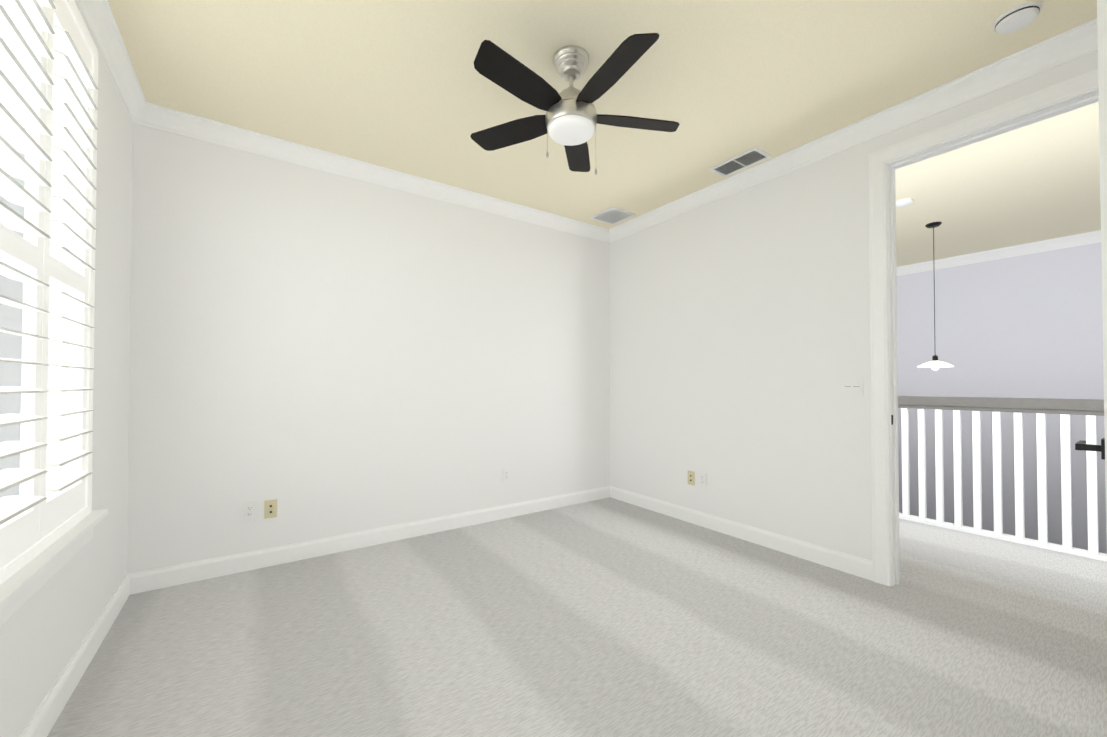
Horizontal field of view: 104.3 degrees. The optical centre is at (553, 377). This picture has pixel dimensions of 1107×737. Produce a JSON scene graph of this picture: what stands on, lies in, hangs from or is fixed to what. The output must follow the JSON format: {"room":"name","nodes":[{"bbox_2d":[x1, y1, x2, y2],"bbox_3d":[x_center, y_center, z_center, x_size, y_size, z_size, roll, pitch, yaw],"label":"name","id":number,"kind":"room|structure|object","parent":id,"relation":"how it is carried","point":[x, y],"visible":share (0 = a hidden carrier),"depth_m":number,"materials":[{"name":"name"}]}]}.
{"room":"empty bedroom","nodes":[
{"label":"empty bedroom","id":0,"kind":"room"},
{"bbox_2d":[0,0,132,736],"bbox_3d":[-1.387,-0.191,0.874,0.150,2.740,3.860,1,-1,-35],"label":"wall","id":1,"kind":"structure","parent":0,"point":[46,628],"depth_m":1.93,"materials":[{"name":"white paint"}]},
{"bbox_2d":[0,154,59,496],"bbox_3d":[-1.479,-0.400,0.947,0.050,1.960,1.920,1,-1,-35],"label":"window","id":2,"kind":"structure","parent":1,"relation":"in","point":[53,358],"depth_m":1.70,"materials":[{"name":"clear glass"}]},
{"bbox_2d":[0,0,98,584],"bbox_3d":[-1.395,-0.421,1.006,0.094,1.952,1.956,1,-1,-35],"label":"window shutters","id":3,"kind":"object","parent":2,"relation":"attached to","point":[49,89],"visible":1,"depth_m":1.40,"materials":[{"name":"white wood"}]},
{"bbox_2d":[0,509,107,626],"bbox_3d":[-1.387,0.611,0.998,0.105,0.110,2.040,1,-1,-35],"label":"window sill","id":4,"kind":"structure","parent":1,"relation":"attached to","point":[21,587],"depth_m":1.35,"materials":[{"name":"white wood"}]},
{"bbox_2d":[20,572,135,736],"bbox_3d":[-1.320,1.124,0.903,0.015,0.112,3.620,1,-1,-35],"label":"baseboard","id":5,"kind":"structure","parent":1,"relation":"attached to","point":[43,720],"depth_m":1.67,"materials":[{"name":"white wood"}]},
{"bbox_2d":[77,0,148,126],"bbox_3d":[-1.300,-1.504,0.953,0.062,0.112,3.620,1,-1,-35],"label":"crown molding","id":6,"kind":"structure","parent":1,"relation":"attached to","point":[98,15],"depth_m":1.99,"materials":[{"name":"white wood"}]},
{"bbox_2d":[127,124,609,573],"bbox_3d":[-0.936,-0.154,3.469,3.860,2.740,0.120,1,-1,-35],"label":"wall","id":7,"kind":"structure","parent":0,"point":[317,354],"depth_m":2.99,"materials":[{"name":"white paint"}]},
{"bbox_2d":[243,501,256,520],"bbox_3d":[-1.906,0.839,2.700,0.070,0.115,0.008,1,-1,-35],"label":"electrical outlet","id":8,"kind":"object","parent":7,"relation":"attached to","point":[249,511],"visible":1,"depth_m":2.70,"materials":[{"name":"white plastic"}]},
{"bbox_2d":[264,499,276,518],"bbox_3d":[-1.813,0.844,2.762,0.070,0.115,0.012,1,-1,-35],"label":"electrical outlet","id":9,"kind":"object","parent":7,"relation":"attached to","point":[270,508],"visible":1,"depth_m":2.76,"materials":[{"name":"beige plastic"}]},
{"bbox_2d":[136,486,607,592],"bbox_3d":[-0.873,1.159,3.413,3.560,0.112,0.015,1,-1,-35],"label":"baseboard","id":10,"kind":"structure","parent":7,"relation":"attached to","point":[148,580],"depth_m":2.98,"materials":[{"name":"white wood"}]},
{"bbox_2d":[149,103,608,241],"bbox_3d":[-0.868,-1.469,3.424,3.420,0.112,0.062,1,-1,-35],"label":"crown molding","id":11,"kind":"structure","parent":7,"relation":"attached to","point":[161,118],"depth_m":3.02,"materials":[{"name":"white wood"}]},
{"bbox_2d":[502,468,509,481],"bbox_3d":[-0.411,0.848,3.743,0.070,0.115,0.008,1,-1,-35],"label":"electrical outlet","id":12,"kind":"object","parent":7,"relation":"attached to","point":[505,474],"visible":1,"depth_m":3.74,"materials":[{"name":"white plastic"}]},
{"bbox_2d":[47,497,1106,736],"bbox_3d":[1.034,1.255,2.007,5.440,0.120,7.740,1,-1,-35],"label":"floor","id":13,"kind":"structure","parent":0,"point":[607,617],"depth_m":1.94,"materials":[{"name":"carpet"}]},
{"bbox_2d":[898,396,1106,561],"bbox_3d":[3.182,0.686,3.514,0.084,1.060,7.496,1,-1,-35],"label":"stair railing","id":14,"kind":"object","parent":13,"relation":"on","point":[1090,409],"visible":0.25,"depth_m":3.23,"materials":[{"name":"white wood"}]},
{"bbox_2d":[108,0,1100,266],"bbox_3d":[2.087,-1.584,2.782,8.010,0.100,7.740,1,-1,-35],"label":"ceiling","id":15,"kind":"structure","parent":0,"point":[404,86],"depth_m":2.29,"materials":[{"name":"beige paint"}]},
{"bbox_2d":[470,33,679,174],"bbox_3d":[0.100,-1.252,2.052,1.074,0.584,1.056,1,-1,-35],"label":"fan","id":16,"kind":"object","parent":15,"relation":"hanging from","point":[570,119],"visible":1,"depth_m":1.99,"materials":[{"name":"black wood"}]},
{"bbox_2d":[590,207,635,224],"bbox_3d":[0.556,-1.512,4.041,0.300,0.008,0.300,1,-1,-35],"label":"ceiling vent","id":17,"kind":"object","parent":15,"relation":"in","point":[612,215],"visible":1,"depth_m":4.04,"materials":[{"name":"white plastic"}]},
{"bbox_2d":[709,147,771,176],"bbox_3d":[1.323,-1.526,3.065,0.200,0.008,0.360,1,-1,-35],"label":"ceiling vent","id":18,"kind":"object","parent":15,"relation":"in","point":[746,159],"visible":1,"depth_m":3.05,"materials":[{"name":"white plastic"}]},
{"bbox_2d":[896,198,912,206],"bbox_3d":[3.026,-1.505,3.716,0.120,0.030,0.120,1,-1,-35],"label":"recessed light","id":19,"kind":"object","parent":15,"relation":"attached to","point":[904,202],"visible":0.98,"depth_m":3.69,"materials":[{"name":"white plastic"}]},
{"bbox_2d":[918,222,953,369],"bbox_3d":[3.744,-0.793,4.232,0.270,1.440,0.270,1,-1,-35],"label":"pendant lamp","id":20,"kind":"object","parent":15,"relation":"hanging from","point":[935,364],"visible":1,"depth_m":4.21,"materials":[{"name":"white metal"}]},
{"bbox_2d":[993,1,1041,33],"bbox_3d":[1.981,-1.529,1.841,0.144,0.036,0.144,1,-1,-35],"label":"smoke detector","id":21,"kind":"object","parent":15,"relation":"attached to","point":[1016,18],"visible":1,"depth_m":1.82,"materials":[{"name":"white plastic"}]},
{"bbox_2d":[610,50,1097,560],"bbox_3d":[1.919,-0.166,2.645,0.120,2.740,7.740,1,-1,-35],"label":"wall","id":22,"kind":"structure","parent":0,"point":[739,335],"depth_m":3.12,"materials":[{"name":"white paint"}]},
{"bbox_2d":[688,470,694,485],"bbox_3d":[1.154,0.844,3.612,0.012,0.115,0.070,1,-1,-35],"label":"electrical outlet","id":23,"kind":"object","parent":22,"relation":"attached to","point":[691,477],"visible":1,"depth_m":3.61,"materials":[{"name":"beige plastic"}]},
{"bbox_2d":[699,472,705,487],"bbox_3d":[1.219,0.838,3.523,0.008,0.115,0.070,1,-1,-35],"label":"electrical outlet","id":24,"kind":"object","parent":22,"relation":"attached to","point":[702,479],"visible":1,"depth_m":3.52,"materials":[{"name":"white plastic"}]},
{"bbox_2d":[608,486,872,580],"bbox_3d":[1.243,1.160,3.478,0.015,0.112,2.270,1,-1,-35],"label":"baseboard","id":25,"kind":"structure","parent":22,"relation":"attached to","point":[857,566],"depth_m":3.12,"materials":[{"name":"white wood"}]},
{"bbox_2d":[605,18,1097,242],"bbox_3d":[1.593,-1.476,2.972,0.062,0.112,3.620,1,-1,-35],"label":"crown molding","id":26,"kind":"structure","parent":22,"relation":"attached to","point":[1081,40],"depth_m":2.44,"materials":[{"name":"white wood"}]},
{"bbox_2d":[842,377,863,395],"bbox_3d":[1.837,0.056,2.647,0.008,0.116,0.116,1,-1,-35],"label":"switch plate","id":27,"kind":"object","parent":22,"relation":"attached to","point":[852,386],"visible":1,"depth_m":2.64,"materials":[{"name":"white plastic"}]},
{"bbox_2d":[868,69,1098,585],"bbox_3d":[2.240,-0.072,2.184,0.162,2.540,1.020,1,-1,-35],"label":"door frame","id":28,"kind":"structure","parent":22,"relation":"attached to","point":[1057,93],"depth_m":2.50,"materials":[{"name":"white wood"}]},
{"bbox_2d":[1075,0,1106,537],"bbox_3d":[2.081,-0.043,1.581,0.836,2.415,0.160,1,-1,-35],"label":"door","id":29,"kind":"structure","parent":22,"relation":"in","point":[1081,445],"depth_m":1.36,"materials":[{"name":"white wood"}]},
{"bbox_2d":[899,510,1099,551],"bbox_3d":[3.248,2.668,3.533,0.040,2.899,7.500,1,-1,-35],"label":"baseboard","id":30,"kind":"structure","parent":0,"point":[899,510],"depth_m":4.94,"materials":[{"name":"white wood"}]},
{"bbox_2d":[896,242,1106,553],"bbox_3d":[5.323,1.317,4.999,0.120,5.640,7.740,1,-1,-35],"label":"wall","id":31,"kind":"structure","parent":0,"point":[1027,326],"depth_m":4.98,"materials":[{"name":"white paint"}]},
{"bbox_2d":[896,230,1100,275],"bbox_3d":[5.248,-1.447,4.986,0.062,0.112,7.500,1,-1,-35],"label":"crown molding","id":32,"kind":"structure","parent":31,"relation":"attached to","point":[1095,236],"depth_m":4.99,"materials":[{"name":"white wood"}]}
]}

